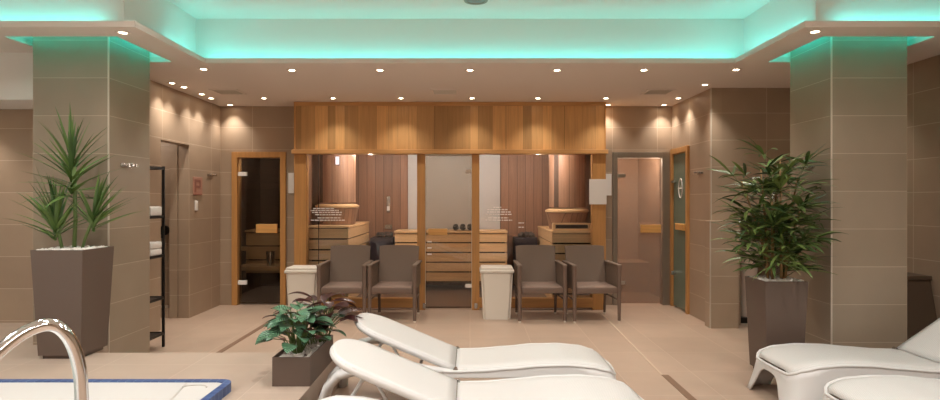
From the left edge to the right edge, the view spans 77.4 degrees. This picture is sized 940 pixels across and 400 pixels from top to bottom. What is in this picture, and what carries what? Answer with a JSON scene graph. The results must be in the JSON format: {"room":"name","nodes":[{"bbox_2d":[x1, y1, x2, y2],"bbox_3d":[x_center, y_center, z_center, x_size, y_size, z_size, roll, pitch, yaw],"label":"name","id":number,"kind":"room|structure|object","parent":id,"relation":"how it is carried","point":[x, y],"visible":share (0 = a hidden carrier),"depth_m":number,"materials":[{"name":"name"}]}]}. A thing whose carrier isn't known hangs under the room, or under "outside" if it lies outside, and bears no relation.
{"room":"spa relaxation area","nodes":[
{"label":"spa relaxation area","id":0,"kind":"room"},
{"bbox_2d":[0,109,32,322],"bbox_3d":[-4.730,0.075,5.560,2.540,2.650,0.120,0,0,0],"label":"wall","id":1,"kind":"structure","parent":0,"point":[16,125],"depth_m":5.50,"materials":[{"name":"brown tile"}]},
{"bbox_2d":[0,52,32,108],"bbox_3d":[-4.800,-1.050,5.234,2.400,0.399,0.529,0,0,0],"label":"ceiling","id":2,"kind":"structure","parent":0,"point":[16,68],"depth_m":4.97,"materials":[{"name":"white paint"}]},
{"bbox_2d":[33,37,149,352],"bbox_3d":[-3.167,-0.030,4.958,0.605,2.860,0.604,0,0,0],"label":"column","id":3,"kind":"structure","parent":0,"point":[104,81],"depth_m":4.66,"materials":[{"name":"tile"}]},
{"bbox_2d":[121,163,137,166],"bbox_3d":[-2.840,-0.290,4.900,0.060,0.029,0.160,0,0,0],"label":"hook rail","id":4,"kind":"object","parent":3,"relation":"attached to","point":[122,164],"visible":1,"depth_m":4.86,"materials":[{"name":"silver metal"}]},
{"bbox_2d":[23,37,159,56],"bbox_3d":[-3.130,-1.413,4.905,0.920,0.235,0.890,0,0,0],"label":"ceiling","id":5,"kind":"structure","parent":0,"point":[29,38],"depth_m":5.32,"materials":[{"name":"white paint"}]},
{"bbox_2d":[0,323,338,399],"bbox_3d":[-3.493,1.275,1.500,5.015,0.250,8.000,0,0,0],"label":"deck","id":6,"kind":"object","parent":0,"point":[250,374],"visible":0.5,"depth_m":4.03,"materials":[{"name":"tile"}]},
{"bbox_2d":[0,318,88,399],"bbox_3d":[-1.326,0.739,1.378,0.124,0.821,0.864,0,0,35],"label":"handrail","id":7,"kind":"object","parent":6,"relation":"on","point":[72,344],"visible":1,"depth_m":1.64,"materials":[{"name":"silver metal"}]},
{"bbox_2d":[4,107,140,358],"bbox_3d":[-2.921,0.209,4.323,0.914,1.883,0.658,0,0,0],"label":"dracaena","id":8,"kind":"object","parent":6,"relation":"on","point":[72,284],"visible":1,"depth_m":4.29,"materials":[{"name":"brown plastic"}]},
{"bbox_2d":[0,379,230,399],"bbox_3d":[-3.307,1.123,1.695,3.746,0.055,3.790,0,0,0],"label":"whirlpool","id":9,"kind":"object","parent":6,"relation":"on","point":[10,389],"visible":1,"depth_m":3.41,"materials":[{"name":"tile"}]},
{"bbox_2d":[255,291,361,385],"bbox_3d":[-1.042,0.888,3.931,0.622,0.523,0.856,0,0,0],"label":"potted plant","id":10,"kind":"object","parent":6,"relation":"on","point":[300,362],"visible":1,"depth_m":3.75,"materials":[{"name":"green plant"}]},
{"bbox_2d":[161,142,177,317],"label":"door","id":11,"kind":"structure","parent":0,"point":[169,152],"depth_m":6.95,"materials":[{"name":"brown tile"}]},
{"bbox_2d":[161,305,168,317],"bbox_3d":[-4.035,1.340,7.067,1.130,0.120,0.175,0,0,0],"label":"trim","id":12,"kind":"structure","parent":11,"relation":"attached to","point":[166,306],"depth_m":6.98,"materials":[{"name":"brown tile"}]},
{"bbox_2d":[161,225,168,237],"bbox_3d":[-3.720,0.386,7.119,0.120,0.151,0.082,0,0,0],"label":"shower valve","id":13,"kind":"object","parent":11,"relation":"attached to","point":[166,227],"visible":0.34,"depth_m":7.13,"materials":[{"name":"black metal"}]},
{"bbox_2d":[150,80,219,331],"bbox_3d":[-3.395,0.075,6.725,0.130,2.650,2.450,0,0,0],"label":"wall","id":14,"kind":"structure","parent":0,"point":[191,123],"depth_m":6.99,"materials":[{"name":"brown tile"}]},
{"bbox_2d":[195,201,197,210],"bbox_3d":[-3.322,0.070,7.130,0.016,0.120,0.070,0,0,0],"label":"wall switch","id":15,"kind":"object","parent":14,"relation":"attached to","point":[196,202],"visible":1,"depth_m":7.12,"materials":[{"name":"white plastic"}]},
{"bbox_2d":[193,177,201,194],"bbox_3d":[-3.324,-0.170,7.170,0.012,0.220,0.240,0,0,0],"label":"wall sign","id":16,"kind":"object","parent":14,"relation":"attached to","point":[197,181],"visible":1,"depth_m":7.16,"materials":[{"name":"red"}]},
{"bbox_2d":[241,159,279,292],"bbox_3d":[-2.880,0.220,8.726,1.160,2.360,1.549,0,0,0],"label":"wall","id":17,"kind":"structure","parent":0,"point":[260,190],"depth_m":9.32,"materials":[{"name":"brown wood"}]},
{"bbox_2d":[245,228,279,273],"bbox_3d":[-2.860,0.775,9.049,0.980,0.650,0.638,0,0,0],"label":"bench","id":18,"kind":"object","parent":17,"relation":"attached to","point":[253,239],"visible":0.3,"depth_m":8.75,"materials":[{"name":"brown wood"}]},
{"bbox_2d":[220,106,671,304],"bbox_3d":[-0.325,0.075,7.890,6.270,2.650,0.120,0,0,0],"label":"wall","id":19,"kind":"structure","parent":0,"point":[242,128],"depth_m":7.83,"materials":[{"name":"brown tile"}]},
{"bbox_2d":[232,152,285,304],"bbox_3d":[-2.810,0.380,7.875,0.720,2.040,0.150,0,0,0],"label":"door","id":20,"kind":"structure","parent":19,"relation":"in","point":[237,282],"depth_m":7.80,"materials":[{"name":"brown wood"}]},
{"bbox_2d":[288,173,293,192],"bbox_3d":[-2.382,-0.225,7.824,0.075,0.270,0.012,0,0,0],"label":"notice sheet","id":21,"kind":"object","parent":19,"relation":"attached to","point":[290,175],"visible":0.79,"depth_m":7.82,"materials":[{"name":"white paper"}]},
{"bbox_2d":[606,174,611,195],"bbox_3d":[1.827,-0.205,7.824,0.115,0.290,0.012,0,0,0],"label":"notice sheet","id":22,"kind":"object","parent":19,"relation":"attached to","point":[608,176],"visible":0.64,"depth_m":7.82,"materials":[{"name":"white paper"}]},
{"bbox_2d":[612,152,668,304],"bbox_3d":[2.275,0.380,7.880,0.744,2.040,0.140,0,0,0],"label":"door","id":23,"kind":"structure","parent":19,"relation":"in","point":[662,228],"depth_m":7.81,"materials":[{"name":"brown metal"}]},
{"bbox_2d":[308,155,590,294],"bbox_3d":[-0.255,0.330,8.600,3.970,2.140,2.000,0,0,0],"label":"wall","id":24,"kind":"structure","parent":0,"point":[524,179],"depth_m":9.50,"materials":[{"name":"brown wood"}]},
{"bbox_2d":[387,196,389,211],"bbox_3d":[-1.320,0.070,9.492,0.060,0.260,0.016,0,0,0],"label":"thermometer","id":25,"kind":"object","parent":24,"relation":"attached to","point":[388,197],"visible":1,"depth_m":9.49,"materials":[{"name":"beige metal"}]},
{"bbox_2d":[394,229,507,281],"bbox_3d":[-0.290,0.855,9.160,1.720,0.770,0.560,0,0,0],"label":"bench","id":26,"kind":"object","parent":24,"relation":"attached to","point":[450,259],"visible":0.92,"depth_m":8.90,"materials":[{"name":"brown wood"}]},
{"bbox_2d":[460,224,465,229],"bbox_3d":[-0.109,0.418,9.080,0.091,0.090,0.220,0,0,0],"label":"rolled towel","id":27,"kind":"object","parent":26,"relation":"on","point":[462,226],"visible":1,"depth_m":8.97,"materials":[{"name":"grey fabric"}]},
{"bbox_2d":[408,155,499,228],"bbox_3d":[-0.258,-0.044,9.485,1.485,1.389,0.029,0,0,0],"label":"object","id":28,"kind":"structure","parent":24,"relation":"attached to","point":[448,186],"depth_m":9.47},
{"bbox_2d":[150,285,778,399],"bbox_3d":[-1.000,1.440,3.550,10.400,0.120,12.300,0,0,0],"label":"floor","id":29,"kind":"structure","parent":0,"point":[713,363],"depth_m":6.06,"materials":[{"name":"tile"}]},
{"bbox_2d":[150,166,164,346],"bbox_3d":[-3.105,0.540,5.465,0.380,1.720,0.290,0,0,0],"label":"towel rack","id":30,"kind":"object","parent":29,"relation":"on","point":[153,335],"visible":0.24,"depth_m":5.59,"materials":[{"name":"black metal"}]},
{"bbox_2d":[150,206,161,215],"bbox_3d":[-3.060,0.104,5.467,0.280,0.086,0.206,0,0,0],"label":"folded towel","id":31,"kind":"object","parent":30,"relation":"on","point":[154,210],"visible":0.31,"depth_m":5.47,"materials":[{"name":"white fabric"}]},
{"bbox_2d":[150,248,161,255],"bbox_3d":[-3.060,0.487,5.467,0.280,0.061,0.206,0,0,0],"label":"folded towel","id":32,"kind":"object","parent":30,"relation":"on","point":[158,251],"visible":0.3,"depth_m":5.46,"materials":[{"name":"white fabric"}]},
{"bbox_2d":[150,241,161,248],"bbox_3d":[-3.060,0.422,5.467,0.280,0.061,0.206,0,0,0],"label":"folded towel","id":33,"kind":"object","parent":32,"relation":"on","point":[153,244],"visible":0.32,"depth_m":5.47,"materials":[{"name":"white fabric"}]},
{"bbox_2d":[150,166,164,169],"bbox_3d":[-3.105,-0.300,5.465,0.380,0.024,0.290,0,0,0],"label":"shelf","id":34,"kind":"object","parent":30,"relation":"attached to","point":[151,167],"depth_m":5.53,"materials":[{"name":"black metal"}]},
{"bbox_2d":[150,215,164,218],"bbox_3d":[-3.105,0.160,5.465,0.380,0.024,0.290,0,0,0],"label":"shelf","id":35,"kind":"object","parent":30,"relation":"attached to","point":[162,216],"depth_m":5.48,"materials":[{"name":"black metal"}]},
{"bbox_2d":[150,254,164,258],"bbox_3d":[-3.105,0.530,5.465,0.380,0.024,0.290,0,0,0],"label":"shelf","id":36,"kind":"object","parent":30,"relation":"attached to","point":[162,255],"depth_m":5.49,"materials":[{"name":"black metal"}]},
{"bbox_2d":[150,296,164,302],"bbox_3d":[-3.105,0.930,5.465,0.380,0.024,0.290,0,0,0],"label":"shelf","id":37,"kind":"object","parent":30,"relation":"attached to","point":[152,298],"depth_m":5.53,"materials":[{"name":"black metal"}]},
{"bbox_2d":[150,332,164,340],"bbox_3d":[-3.105,1.270,5.465,0.380,0.024,0.290,0,0,0],"label":"shelf","id":38,"kind":"object","parent":30,"relation":"attached to","point":[153,335],"depth_m":5.53,"materials":[{"name":"black metal"}]},
{"bbox_2d":[216,317,275,352],"bbox_3d":[-2.300,1.398,5.900,0.050,0.004,2.600,0,0,0],"label":"channel","id":39,"kind":"object","parent":29,"relation":"on","point":[261,326],"visible":0.29,"depth_m":5.87,"materials":[{"name":"brown metal"}]},
{"bbox_2d":[241,247,279,296],"bbox_3d":[-2.860,0.900,8.490,0.920,0.960,0.420,0,0,0],"label":"step","id":40,"kind":"structure","parent":29,"relation":"on","point":[248,266],"depth_m":8.30,"materials":[{"name":"brown wood"}]},
{"bbox_2d":[266,245,274,265],"bbox_3d":[-2.860,0.791,8.420,0.135,0.293,0.130,0,0,0],"label":"bucket","id":41,"kind":"object","parent":40,"relation":"on","point":[270,255],"visible":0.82,"depth_m":8.37,"materials":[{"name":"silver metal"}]},
{"bbox_2d":[284,265,321,318],"bbox_3d":[-1.960,1.094,6.976,0.404,0.612,0.344,0,0,0],"label":"waste bin","id":42,"kind":"object","parent":29,"relation":"on","point":[302,278],"visible":0.64,"depth_m":6.83,"materials":[{"name":"beige plastic"}]},
{"bbox_2d":[308,221,368,296],"bbox_3d":[-1.860,0.855,8.500,0.540,1.030,1.600,0,0,0],"label":"bench","id":43,"kind":"object","parent":29,"relation":"on","point":[348,234],"visible":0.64,"depth_m":7.72,"materials":[{"name":"brown wood"}]},
{"bbox_2d":[315,155,358,224],"bbox_3d":[-1.860,-0.198,8.220,0.610,1.066,0.610,0,0,0],"label":"column","id":44,"kind":"structure","parent":43,"relation":"on","point":[337,183],"depth_m":8.00,"materials":[{"name":"brown wood"}]},
{"bbox_2d":[335,156,339,164],"bbox_3d":[-1.800,-0.535,7.968,0.060,0.130,0.040,0,0,0],"label":"lamp","id":45,"kind":"object","parent":44,"relation":"attached to","point":[337,158],"visible":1,"depth_m":7.95,"materials":[{"name":"silver metal"}]},
{"bbox_2d":[316,245,372,313],"bbox_3d":[-1.476,0.980,7.008,0.572,0.840,0.608,0,0,-1],"label":"wicker armchair","id":46,"kind":"object","parent":29,"relation":"on","point":[345,272],"visible":0.8,"depth_m":7.20,"materials":[{"name":"brown wicker"}]},
{"bbox_2d":[370,231,395,260],"bbox_3d":[-1.360,0.936,9.200,0.360,0.887,0.320,0,0,0],"label":"stove","id":47,"kind":"object","parent":29,"relation":"on","point":[381,238],"visible":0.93,"depth_m":9.04,"materials":[{"name":"grey"}]},
{"bbox_2d":[367,245,421,322],"bbox_3d":[-0.884,0.980,7.008,0.572,0.840,0.608,0,0,2],"label":"wicker armchair","id":48,"kind":"object","parent":29,"relation":"on","point":[397,270],"visible":0.97,"depth_m":7.20,"materials":[{"name":"brown wicker"}]},
{"bbox_2d":[291,102,607,309],"bbox_3d":[-0.255,0.076,7.627,4.010,2.648,0.404,0,0,0],"label":"frame","id":49,"kind":"object","parent":29,"relation":"on","point":[421,129],"visible":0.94,"depth_m":7.48,"materials":[{"name":"brown wood"}]},
{"bbox_2d":[589,179,606,203],"bbox_3d":[1.625,-0.105,7.462,0.220,0.320,0.014,0,0,0],"label":"notice sheet","id":50,"kind":"object","parent":49,"relation":"attached to","point":[597,187],"visible":1,"depth_m":7.46,"materials":[{"name":"white paper"}]},
{"bbox_2d":[327,313,615,396],"bbox_3d":[0.019,1.106,4.130,2.008,0.597,0.706,0,0,0],"label":"sun lounger","id":51,"kind":"object","parent":29,"relation":"on","point":[529,359],"visible":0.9,"depth_m":3.96,"materials":[{"name":"white plastic"}]},
{"bbox_2d":[318,339,643,399],"bbox_3d":[0.039,1.106,3.330,2.008,0.597,0.706,0,0,0],"label":"sun lounger","id":52,"kind":"object","parent":29,"relation":"on","point":[380,367],"visible":1,"depth_m":3.32,"materials":[{"name":"white plastic"}]},
{"bbox_2d":[479,265,513,319],"bbox_3d":[0.315,1.094,6.996,0.404,0.612,0.344,0,0,0],"label":"waste bin","id":53,"kind":"object","parent":29,"relation":"on","point":[496,280],"visible":1,"depth_m":6.86,"materials":[{"name":"beige plastic"}]},
{"bbox_2d":[513,231,536,285],"bbox_3d":[0.860,0.936,9.200,0.360,0.887,0.320,0,0,0],"label":"stove","id":54,"kind":"object","parent":29,"relation":"on","point":[523,238],"visible":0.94,"depth_m":9.04,"materials":[{"name":"grey metal"}]},
{"bbox_2d":[513,245,566,322],"bbox_3d":[0.819,0.980,7.008,0.572,0.840,0.608,0,0,-2],"label":"wicker armchair","id":55,"kind":"object","parent":29,"relation":"on","point":[536,269],"visible":1,"depth_m":7.20,"materials":[{"name":"brown wicker"}]},
{"bbox_2d":[538,226,590,296],"bbox_3d":[1.350,0.890,8.500,0.560,0.960,1.600,0,0,0],"label":"bench","id":56,"kind":"object","parent":29,"relation":"on","point":[559,239],"visible":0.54,"depth_m":7.72,"materials":[{"name":"brown wood"}]},
{"bbox_2d":[545,155,588,228],"bbox_3d":[1.360,-0.165,8.220,0.610,1.130,0.610,0,0,0],"label":"column","id":57,"kind":"structure","parent":56,"relation":"on","point":[567,173],"depth_m":8.00,"materials":[{"name":"brown wood"}]},
{"bbox_2d":[552,223,590,230],"bbox_3d":[1.350,0.357,7.810,0.500,0.100,0.140,0,0,0],"label":"box","id":58,"kind":"object","parent":56,"relation":"on","point":[555,226],"visible":0.86,"depth_m":7.76,"materials":[{"name":"brown wood"}]},
{"bbox_2d":[562,245,621,322],"bbox_3d":[1.433,0.980,6.998,0.572,0.840,0.608,0,0,-4],"label":"wicker armchair","id":59,"kind":"object","parent":29,"relation":"on","point":[588,272],"visible":0.98,"depth_m":7.17,"materials":[{"name":"brown wicker"}]},
{"bbox_2d":[600,312,662,374],"bbox_3d":[1.583,1.399,6.000,0.015,0.003,2.602,0,0,2],"label":"trim","id":60,"kind":"structure","parent":29,"relation":"on","point":[600,312],"depth_m":5.56,"materials":[{"name":"beige metal"}]},
{"bbox_2d":[618,259,648,291],"bbox_3d":[2.280,1.175,9.200,0.878,0.450,0.599,0,0,0],"label":"bench","id":61,"kind":"object","parent":29,"relation":"on","point":[635,272],"visible":0.36,"depth_m":8.90,"materials":[{"name":"tile"}]},
{"bbox_2d":[662,375,696,399],"bbox_3d":[1.558,1.398,2.845,0.055,0.004,3.690,0,0,0],"label":"channel","id":62,"kind":"object","parent":29,"relation":"on","point":[668,378],"visible":1,"depth_m":4.37,"materials":[{"name":"brown metal"}]},
{"bbox_2d":[705,220,738,327],"bbox_3d":[2.775,0.812,6.474,0.310,1.175,0.149,0,0,0],"label":"wall ledge","id":63,"kind":"object","parent":29,"relation":"on","point":[724,282],"visible":0.93,"depth_m":6.40,"materials":[{"name":"brown tile"}]},
{"bbox_2d":[741,240,760,322],"bbox_3d":[3.220,0.940,6.820,0.360,0.920,0.340,0,0,0],"label":"fountain","id":64,"kind":"object","parent":29,"relation":"on","point":[748,272],"visible":0.21,"depth_m":6.73,"materials":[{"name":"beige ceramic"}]},
{"bbox_2d":[707,135,845,371],"bbox_3d":[2.437,0.439,4.769,0.955,1.922,1.039,0,0,0],"label":"palm","id":65,"kind":"object","parent":29,"relation":"on","point":[776,305],"visible":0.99,"depth_m":4.65,"materials":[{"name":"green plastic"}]},
{"bbox_2d":[747,318,939,399],"bbox_3d":[3.066,1.040,4.120,2.008,0.730,0.706,0,0,0],"label":"sun lounger","id":66,"kind":"object","parent":29,"relation":"on","point":[808,367],"visible":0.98,"depth_m":3.99,"materials":[{"name":"white plastic"}]},
{"bbox_2d":[822,375,939,399],"bbox_3d":[3.086,1.040,3.320,2.008,0.730,0.706,0,0,0],"label":"sun lounger","id":67,"kind":"object","parent":29,"relation":"on","point":[863,387],"visible":1,"depth_m":3.39,"materials":[{"name":"white plastic"}]},
{"bbox_2d":[907,272,936,339],"bbox_3d":[3.775,1.032,5.630,0.529,0.735,1.280,0,0,0],"label":"bench","id":68,"kind":"object","parent":29,"relation":"on","point":[921,311],"visible":0.2,"depth_m":5.10,"materials":[{"name":"brown"}]},
{"bbox_2d":[0,21,939,105],"bbox_3d":[-0.980,-1.272,6.095,10.040,0.045,3.710,0,0,0],"label":"ceiling","id":69,"kind":"structure","parent":0,"point":[762,66],"depth_m":5.75,"materials":[{"name":"beige paint"}]},
{"bbox_2d":[115,30,130,34],"bbox_3d":[-2.590,-1.247,4.381,0.108,0.006,0.108,0,0,0],"label":"recessed light","id":70,"kind":"object","parent":69,"relation":"in","point":[120,32],"visible":1,"depth_m":4.37,"materials":[{"name":"beige paint"}]},
{"bbox_2d":[197,68,209,70],"bbox_3d":[-2.543,-1.247,5.601,0.108,0.006,0.108,0,0,0],"label":"recessed light","id":71,"kind":"object","parent":69,"relation":"in","point":[202,69],"visible":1,"depth_m":5.60,"materials":[{"name":"beige paint"}]},
{"bbox_2d":[208,89,246,94],"bbox_3d":[-2.783,-1.244,6.750,0.320,0.013,0.320,0,0,0],"label":"ceiling vent","id":72,"kind":"object","parent":69,"relation":"in","point":[218,91],"visible":1,"depth_m":6.72,"materials":[{"name":"beige metal"}]},
{"bbox_2d":[430,89,458,94],"bbox_3d":[-0.287,-1.244,6.750,0.320,0.013,0.320,0,0,0],"label":"ceiling vent","id":73,"kind":"object","parent":69,"relation":"in","point":[433,91],"visible":1,"depth_m":6.70,"materials":[{"name":"beige metal"}]},
{"bbox_2d":[0,0,939,57],"bbox_3d":[-0.980,-1.498,4.955,10.040,0.405,1.190,0,0,0],"label":"cove","id":74,"kind":"object","parent":69,"relation":"attached to","point":[207,38],"visible":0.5,"depth_m":5.51,"materials":[{"name":"white paint"}]},
{"bbox_2d":[640,89,676,94],"bbox_3d":[2.162,-1.244,6.750,0.320,0.013,0.320,0,0,0],"label":"ceiling vent","id":75,"kind":"object","parent":69,"relation":"in","point":[648,91],"visible":1,"depth_m":6.72,"materials":[{"name":"beige metal"}]},
{"bbox_2d":[807,29,822,33],"bbox_3d":[2.559,-1.247,4.355,0.108,0.006,0.108,0,0,0],"label":"recessed light","id":76,"kind":"object","parent":69,"relation":"in","point":[817,31],"visible":1,"depth_m":4.35,"materials":[{"name":"beige paint"}]},
{"bbox_2d":[168,0,771,18],"bbox_3d":[-0.975,-1.725,1.480,10.250,0.050,8.160,0,0,0],"label":"ceiling","id":77,"kind":"structure","parent":0,"point":[199,9],"depth_m":5.21,"materials":[{"name":"white paint"}]},
{"bbox_2d":[464,0,487,4],"bbox_3d":[0.050,-1.694,4.980,0.210,0.012,0.210,0,0,0],"label":"ceiling speaker","id":78,"kind":"object","parent":77,"relation":"attached to","point":[471,2],"visible":1,"depth_m":5.02,"materials":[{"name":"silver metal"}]},
{"bbox_2d":[618,158,658,296],"bbox_3d":[2.280,0.220,8.775,1.040,2.360,1.649,0,0,0],"label":"wall","id":79,"kind":"structure","parent":0,"point":[638,192],"depth_m":9.37,"materials":[{"name":"tile"}]},
{"bbox_2d":[672,88,721,321],"bbox_3d":[2.750,0.075,7.190,0.120,2.650,1.280,0,0,0],"label":"wall","id":80,"kind":"structure","parent":0,"point":[691,116],"depth_m":6.85,"materials":[{"name":"brown tile"}]},
{"bbox_2d":[670,145,689,313],"bbox_3d":[2.720,0.365,7.500,0.180,2.070,0.620,0,0,0],"label":"door","id":81,"kind":"structure","parent":80,"relation":"in","point":[679,157],"depth_m":7.49,"materials":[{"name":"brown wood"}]},
{"bbox_2d":[710,221,710,328],"bbox_3d":[2.620,0.812,6.400,0.012,1.175,0.012,0,0,0],"label":"trim","id":82,"kind":"structure","parent":80,"relation":"attached to","point":[710,221],"depth_m":6.39,"materials":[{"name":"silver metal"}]},
{"bbox_2d":[710,88,711,219],"bbox_3d":[2.690,-0.515,6.550,0.012,1.470,0.012,0,0,0],"label":"trim","id":83,"kind":"structure","parent":80,"relation":"attached to","point":[710,88],"depth_m":6.55,"materials":[{"name":"silver metal"}]},
{"bbox_2d":[722,88,789,324],"bbox_3d":[3.425,0.075,6.825,1.230,2.650,0.550,0,0,0],"label":"wall","id":84,"kind":"structure","parent":0,"point":[762,115],"depth_m":6.55,"materials":[{"name":"brown tile"}]},
{"bbox_2d":[770,221,785,275],"bbox_3d":[3.300,0.175,7.375,0.960,2.450,1.149,0,0,0],"label":"wall","id":85,"kind":"structure","parent":0,"point":[778,269],"depth_m":7.06,"materials":[{"name":"tile"}]},
{"bbox_2d":[790,37,906,348],"bbox_3d":[3.167,-0.030,4.958,0.605,2.860,0.604,0,0,0],"label":"column","id":86,"kind":"structure","parent":0,"point":[848,94],"depth_m":4.66,"materials":[{"name":"tile"}]},
{"bbox_2d":[780,37,916,56],"bbox_3d":[3.130,-1.413,4.905,0.920,0.235,0.890,0,0,0],"label":"ceiling","id":87,"kind":"structure","parent":0,"point":[908,38],"depth_m":5.32,"materials":[{"name":"white paint"}]},
{"bbox_2d":[907,55,939,318],"bbox_3d":[4.100,-0.150,2.035,0.120,3.100,9.270,0,0,0],"label":"wall","id":88,"kind":"structure","parent":0,"point":[923,76],"depth_m":5.23,"materials":[{"name":"brown tile"}]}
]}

